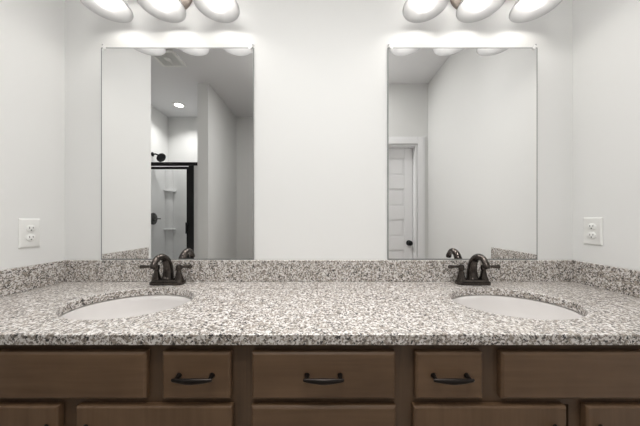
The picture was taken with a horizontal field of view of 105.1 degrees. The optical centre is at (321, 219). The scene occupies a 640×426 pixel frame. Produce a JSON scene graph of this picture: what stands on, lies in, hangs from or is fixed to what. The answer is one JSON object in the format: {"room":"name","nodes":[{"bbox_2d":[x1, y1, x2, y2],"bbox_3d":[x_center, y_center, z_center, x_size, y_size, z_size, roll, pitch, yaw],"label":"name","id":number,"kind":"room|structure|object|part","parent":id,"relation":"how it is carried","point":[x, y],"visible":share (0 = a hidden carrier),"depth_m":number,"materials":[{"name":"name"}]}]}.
{"room":"bathroom","nodes":[
{"label":"bathroom","id":0,"kind":"room"},
{"bbox_2d":[0,0,64,269],"bbox_3d":[-1.300,-0.187,0.881,0.115,2.740,0.608,0,0,0],"label":"wall","id":1,"kind":"structure","parent":0,"point":[32,32],"depth_m":1.06,"materials":[{"name":"white paint"}]},
{"bbox_2d":[18,219,39,248],"bbox_3d":[-1.238,0.056,1.040,0.009,0.123,0.077,0,0,0],"label":"power outlet","id":2,"kind":"object","parent":1,"relation":"attached to","point":[28,229],"visible":1,"depth_m":1.03,"materials":[{"name":"white plastic"}]},
{"bbox_2d":[26,225,35,231],"bbox_3d":[-1.235,0.036,1.040,0.003,0.030,0.034,0,0,0],"label":"receptacle","id":3,"kind":"object","parent":2,"relation":"attached to","point":[29,228],"depth_m":1.04,"materials":[{"name":"grey plastic"}]},
{"bbox_2d":[26,234,35,240],"bbox_3d":[-1.235,0.075,1.040,0.003,0.030,0.034,0,0,0],"label":"receptacle","id":4,"kind":"object","parent":2,"relation":"attached to","point":[29,237],"depth_m":1.04,"materials":[{"name":"grey plastic"}]},
{"bbox_2d":[0,261,63,296],"bbox_3d":[-1.232,0.243,0.896,0.020,0.100,0.533,0,0,0],"label":"backsplash","id":5,"kind":"structure","parent":1,"relation":"attached to","point":[24,278],"depth_m":1.03,"materials":[{"name":"stone"}]},
{"bbox_2d":[65,0,572,259],"bbox_3d":[-0.015,-0.187,1.242,2.685,2.740,0.115,0,0,0],"label":"wall","id":6,"kind":"structure","parent":0,"point":[320,66],"depth_m":1.19,"materials":[{"name":"white paint"}]},
{"bbox_2d":[80,0,239,22],"bbox_3d":[-0.695,-1.038,1.077,0.667,0.218,0.216,0,0,0],"label":"vanity light","id":7,"kind":"object","parent":6,"relation":"attached to","point":[171,11],"visible":1,"depth_m":1.12,"materials":[{"name":"white glass"}]},
{"bbox_3d":[-0.935,-1.005,1.062,0.187,0.152,0.187,0,0,0],"label":"lamp shade","id":8,"kind":"part","parent":7,"relation":"part of","materials":[{"name":"white glass"}]},
{"bbox_3d":[-0.935,-1.000,1.062,0.060,0.111,0.060,0,0,0],"label":"bulb","id":9,"kind":"part","parent":7,"relation":"part of","materials":[{"name":"white glass"}]},
{"bbox_3d":[-0.695,-1.005,1.062,0.187,0.152,0.187,0,0,0],"label":"lamp shade","id":10,"kind":"part","parent":7,"relation":"part of","materials":[{"name":"white glass"}]},
{"bbox_3d":[-0.695,-1.000,1.062,0.060,0.111,0.060,0,0,0],"label":"bulb","id":11,"kind":"part","parent":7,"relation":"part of","materials":[{"name":"white glass"}]},
{"bbox_3d":[-0.455,-1.005,1.062,0.187,0.152,0.187,0,0,0],"label":"lamp shade","id":12,"kind":"part","parent":7,"relation":"part of","materials":[{"name":"white glass"}]},
{"bbox_3d":[-0.455,-1.000,1.062,0.060,0.111,0.060,0,0,0],"label":"bulb","id":13,"kind":"part","parent":7,"relation":"part of","materials":[{"name":"white glass"}]},
{"bbox_2d":[101,43,254,259],"bbox_3d":[-0.696,-0.331,1.180,0.741,1.045,0.009,0,0,0],"label":"wall mirror","id":14,"kind":"object","parent":6,"relation":"attached to","point":[177,123],"visible":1,"depth_m":1.18,"materials":[{"name":"clear glass"}]},
{"bbox_2d":[61,260,575,281],"bbox_3d":[-0.015,0.243,1.174,2.453,0.100,0.020,0,0,0],"label":"backsplash","id":15,"kind":"structure","parent":6,"relation":"attached to","point":[74,270],"depth_m":1.16,"materials":[{"name":"stone"}]},
{"bbox_2d":[387,43,537,259],"bbox_3d":[0.676,-0.331,1.180,0.727,1.045,0.009,0,0,0],"label":"wall mirror","id":16,"kind":"object","parent":6,"relation":"attached to","point":[462,122],"visible":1,"depth_m":1.18,"materials":[{"name":"clear glass"}]},
{"bbox_2d":[402,0,561,22],"bbox_3d":[0.687,-1.038,1.077,0.667,0.218,0.216,0,0,0],"label":"vanity light","id":17,"kind":"object","parent":6,"relation":"attached to","point":[414,11],"visible":1,"depth_m":1.12,"materials":[{"name":"white glass"}]},
{"bbox_3d":[0.447,-1.000,1.062,0.060,0.111,0.060,0,0,0],"label":"bulb","id":18,"kind":"part","parent":17,"relation":"part of","materials":[{"name":"white glass"}]},
{"bbox_3d":[0.447,-1.005,1.062,0.187,0.152,0.187,0,0,0],"label":"lamp shade","id":19,"kind":"part","parent":17,"relation":"part of","materials":[{"name":"white glass"}]},
{"bbox_3d":[0.687,-1.000,1.062,0.060,0.111,0.060,0,0,0],"label":"bulb","id":20,"kind":"part","parent":17,"relation":"part of","materials":[{"name":"white glass"}]},
{"bbox_3d":[0.687,-1.005,1.062,0.187,0.152,0.187,0,0,0],"label":"lamp shade","id":21,"kind":"part","parent":17,"relation":"part of","materials":[{"name":"white glass"}]},
{"bbox_3d":[0.927,-1.000,1.062,0.060,0.111,0.060,0,0,0],"label":"bulb","id":22,"kind":"part","parent":17,"relation":"part of","materials":[{"name":"white glass"}]},
{"bbox_3d":[0.927,-1.005,1.062,0.187,0.152,0.187,0,0,0],"label":"lamp shade","id":23,"kind":"part","parent":17,"relation":"part of","materials":[{"name":"white glass"}]},
{"bbox_2d":[573,0,639,270],"bbox_3d":[1.270,-0.187,-0.138,0.115,2.740,2.645,0,0,0],"label":"wall","id":24,"kind":"structure","parent":0,"point":[606,33],"depth_m":1.04,"materials":[{"name":"white paint"}]},
{"bbox_2d":[584,217,602,245],"bbox_3d":[1.207,0.050,1.094,0.009,0.123,0.077,0,0,0],"label":"power outlet","id":25,"kind":"object","parent":24,"relation":"attached to","point":[593,226],"visible":1,"depth_m":1.09,"materials":[{"name":"white plastic"}]},
{"bbox_2d":[587,223,595,229],"bbox_3d":[1.204,0.030,1.094,0.003,0.030,0.034,0,0,0],"label":"receptacle","id":26,"kind":"object","parent":25,"relation":"attached to","point":[590,226],"depth_m":1.09,"materials":[{"name":"grey plastic"}]},
{"bbox_2d":[587,232,595,238],"bbox_3d":[1.204,0.069,1.094,0.003,0.030,0.034,0,0,0],"label":"receptacle","id":27,"kind":"object","parent":25,"relation":"attached to","point":[590,235],"depth_m":1.09,"materials":[{"name":"grey plastic"}]},
{"bbox_2d":[573,261,639,297],"bbox_3d":[1.201,0.243,0.896,0.020,0.100,0.533,0,0,0],"label":"backsplash","id":28,"kind":"structure","parent":24,"relation":"attached to","point":[626,281],"depth_m":1.02,"materials":[{"name":"stone"}]},
{"bbox_3d":[-0.558,1.208,-0.080,3.769,0.050,2.760,0,0,0],"label":"floor","id":29,"kind":"structure","parent":0,"visible":0},
{"bbox_2d":[0,345,245,425],"bbox_3d":[-0.669,0.753,0.894,0.932,0.860,0.575,0,0,0],"label":"vanity cabinet","id":30,"kind":"object","parent":29,"relation":"on","point":[41,385],"visible":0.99,"depth_m":0.64,"materials":[{"name":"brown wood"}]},
{"bbox_3d":[-0.900,0.772,0.646,0.423,0.572,0.018,0,0,0],"label":"cabinet door","id":31,"kind":"part","parent":30,"relation":"part of","materials":[{"name":"brown wood"}]},
{"bbox_3d":[-0.438,0.772,0.646,0.408,0.572,0.018,0,0,0],"label":"cabinet door","id":32,"kind":"part","parent":30,"relation":"part of","materials":[{"name":"brown wood"}]},
{"bbox_3d":[-0.329,0.404,0.622,0.103,0.015,0.032,0,0,0],"label":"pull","id":33,"kind":"part","parent":30,"relation":"part of","materials":[{"name":"brown metal"}]},
{"bbox_3d":[-0.329,0.406,0.646,0.179,0.124,0.018,0,0,0],"label":"drawer","id":34,"kind":"part","parent":30,"relation":"part of","materials":[{"name":"brown wood"}]},
{"bbox_2d":[246,345,401,425],"bbox_3d":[0.005,0.753,0.894,0.418,0.860,0.575,0,0,0],"label":"vanity cabinet","id":35,"kind":"object","parent":29,"relation":"on","point":[287,385],"visible":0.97,"depth_m":0.64,"materials":[{"name":"brown wood"}]},
{"bbox_3d":[0.004,0.627,0.646,0.380,0.282,0.018,0,0,0],"label":"drawer","id":36,"kind":"part","parent":35,"relation":"part of","materials":[{"name":"brown wood"}]},
{"bbox_3d":[0.004,0.406,0.646,0.376,0.124,0.018,0,0,0],"label":"drawer","id":37,"kind":"part","parent":35,"relation":"part of","materials":[{"name":"brown wood"}]},
{"bbox_3d":[0.004,0.404,0.622,0.103,0.015,0.032,0,0,0],"label":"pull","id":38,"kind":"part","parent":35,"relation":"part of","materials":[{"name":"brown metal"}]},
{"bbox_2d":[402,345,639,425],"bbox_3d":[0.674,0.753,0.894,0.921,0.860,0.575,0,0,0],"label":"vanity cabinet","id":39,"kind":"object","parent":29,"relation":"on","point":[443,385],"visible":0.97,"depth_m":0.64,"materials":[{"name":"brown wood"}]},
{"bbox_2d":[0,260,639,344],"bbox_3d":[-0.015,0.257,0.906,2.453,0.130,0.556,0,0,0],"label":"countertop","id":40,"kind":"structure","parent":39,"relation":"on","point":[233,302],"depth_m":0.85,"materials":[{"name":"stone"}]},
{"bbox_2d":[59,295,191,319],"bbox_3d":[-0.687,0.398,0.887,0.472,0.150,0.381,0,0,0],"label":"sink basin","id":41,"kind":"object","parent":40,"relation":"in","point":[132,306],"visible":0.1,"depth_m":1.01,"materials":[{"name":"white ceramic"}]},
{"bbox_2d":[140,254,191,284],"bbox_3d":[-0.706,0.220,1.109,0.185,0.145,0.157,0,0,40],"label":"bathroom faucet","id":42,"kind":"object","parent":40,"relation":"on","point":[168,278],"visible":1,"depth_m":1.10,"materials":[{"name":"brown metal"}]},
{"bbox_3d":[-0.792,0.213,1.114,0.064,0.020,0.015,0,0,-13],"label":"lever","id":43,"kind":"part","parent":42,"relation":"part of","materials":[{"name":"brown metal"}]},
{"bbox_3d":[-0.757,0.237,1.122,0.040,0.069,0.040,0,0,0],"label":"handle","id":44,"kind":"part","parent":42,"relation":"part of","materials":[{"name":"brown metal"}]},
{"bbox_3d":[-0.706,0.213,1.079,0.051,0.132,0.137,0,0,0],"label":"spout","id":45,"kind":"part","parent":42,"relation":"part of","materials":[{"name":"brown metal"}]},
{"bbox_3d":[-0.706,0.281,1.122,0.153,0.022,0.057,0,0,0],"label":"plate","id":46,"kind":"part","parent":42,"relation":"part of","materials":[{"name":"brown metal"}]},
{"bbox_3d":[-0.655,0.237,1.122,0.040,0.069,0.040,0,0,0],"label":"handle","id":47,"kind":"part","parent":42,"relation":"part of","materials":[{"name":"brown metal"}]},
{"bbox_3d":[-0.620,0.213,1.114,0.064,0.020,0.015,0,0,13],"label":"lever","id":48,"kind":"part","parent":42,"relation":"part of","materials":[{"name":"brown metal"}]},
{"bbox_2d":[448,254,500,284],"bbox_3d":[0.689,0.220,1.109,0.185,0.145,0.157,0,0,40],"label":"bathroom faucet","id":49,"kind":"object","parent":40,"relation":"on","point":[471,278],"visible":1,"depth_m":1.10,"materials":[{"name":"brown metal"}]},
{"bbox_3d":[0.603,0.213,1.114,0.064,0.020,0.015,0,0,-13],"label":"lever","id":50,"kind":"part","parent":49,"relation":"part of","materials":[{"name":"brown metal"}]},
{"bbox_3d":[0.638,0.237,1.122,0.040,0.069,0.040,0,0,0],"label":"handle","id":51,"kind":"part","parent":49,"relation":"part of","materials":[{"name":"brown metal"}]},
{"bbox_3d":[0.689,0.281,1.122,0.153,0.022,0.057,0,0,0],"label":"plate","id":52,"kind":"part","parent":49,"relation":"part of","materials":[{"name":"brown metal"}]},
{"bbox_3d":[0.689,0.213,1.079,0.051,0.132,0.137,0,0,0],"label":"spout","id":53,"kind":"part","parent":49,"relation":"part of","materials":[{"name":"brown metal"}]},
{"bbox_3d":[0.740,0.237,1.122,0.040,0.069,0.040,0,0,0],"label":"handle","id":54,"kind":"part","parent":49,"relation":"part of","materials":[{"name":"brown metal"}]},
{"bbox_3d":[0.775,0.213,1.114,0.064,0.020,0.015,0,0,13],"label":"lever","id":55,"kind":"part","parent":49,"relation":"part of","materials":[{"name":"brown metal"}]},
{"bbox_2d":[452,295,584,319],"bbox_3d":[0.687,0.398,0.887,0.472,0.150,0.381,0,0,0],"label":"sink basin","id":56,"kind":"object","parent":40,"relation":"in","point":[511,306],"visible":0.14,"depth_m":1.01,"materials":[{"name":"white ceramic"}]},
{"bbox_3d":[0.333,0.406,0.646,0.176,0.124,0.018,0,0,0],"label":"drawer","id":57,"kind":"part","parent":39,"relation":"part of","materials":[{"name":"brown wood"}]},
{"bbox_3d":[0.332,0.404,0.622,0.103,0.015,0.032,0,0,0],"label":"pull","id":58,"kind":"part","parent":39,"relation":"part of","materials":[{"name":"brown metal"}]},
{"bbox_3d":[0.439,0.772,0.646,0.400,0.572,0.018,0,0,0],"label":"cabinet door","id":59,"kind":"part","parent":39,"relation":"part of","materials":[{"name":"brown wood"}]},
{"bbox_3d":[0.901,0.772,0.646,0.422,0.572,0.018,0,0,0],"label":"cabinet door","id":60,"kind":"part","parent":39,"relation":"part of","materials":[{"name":"brown wood"}]}
]}

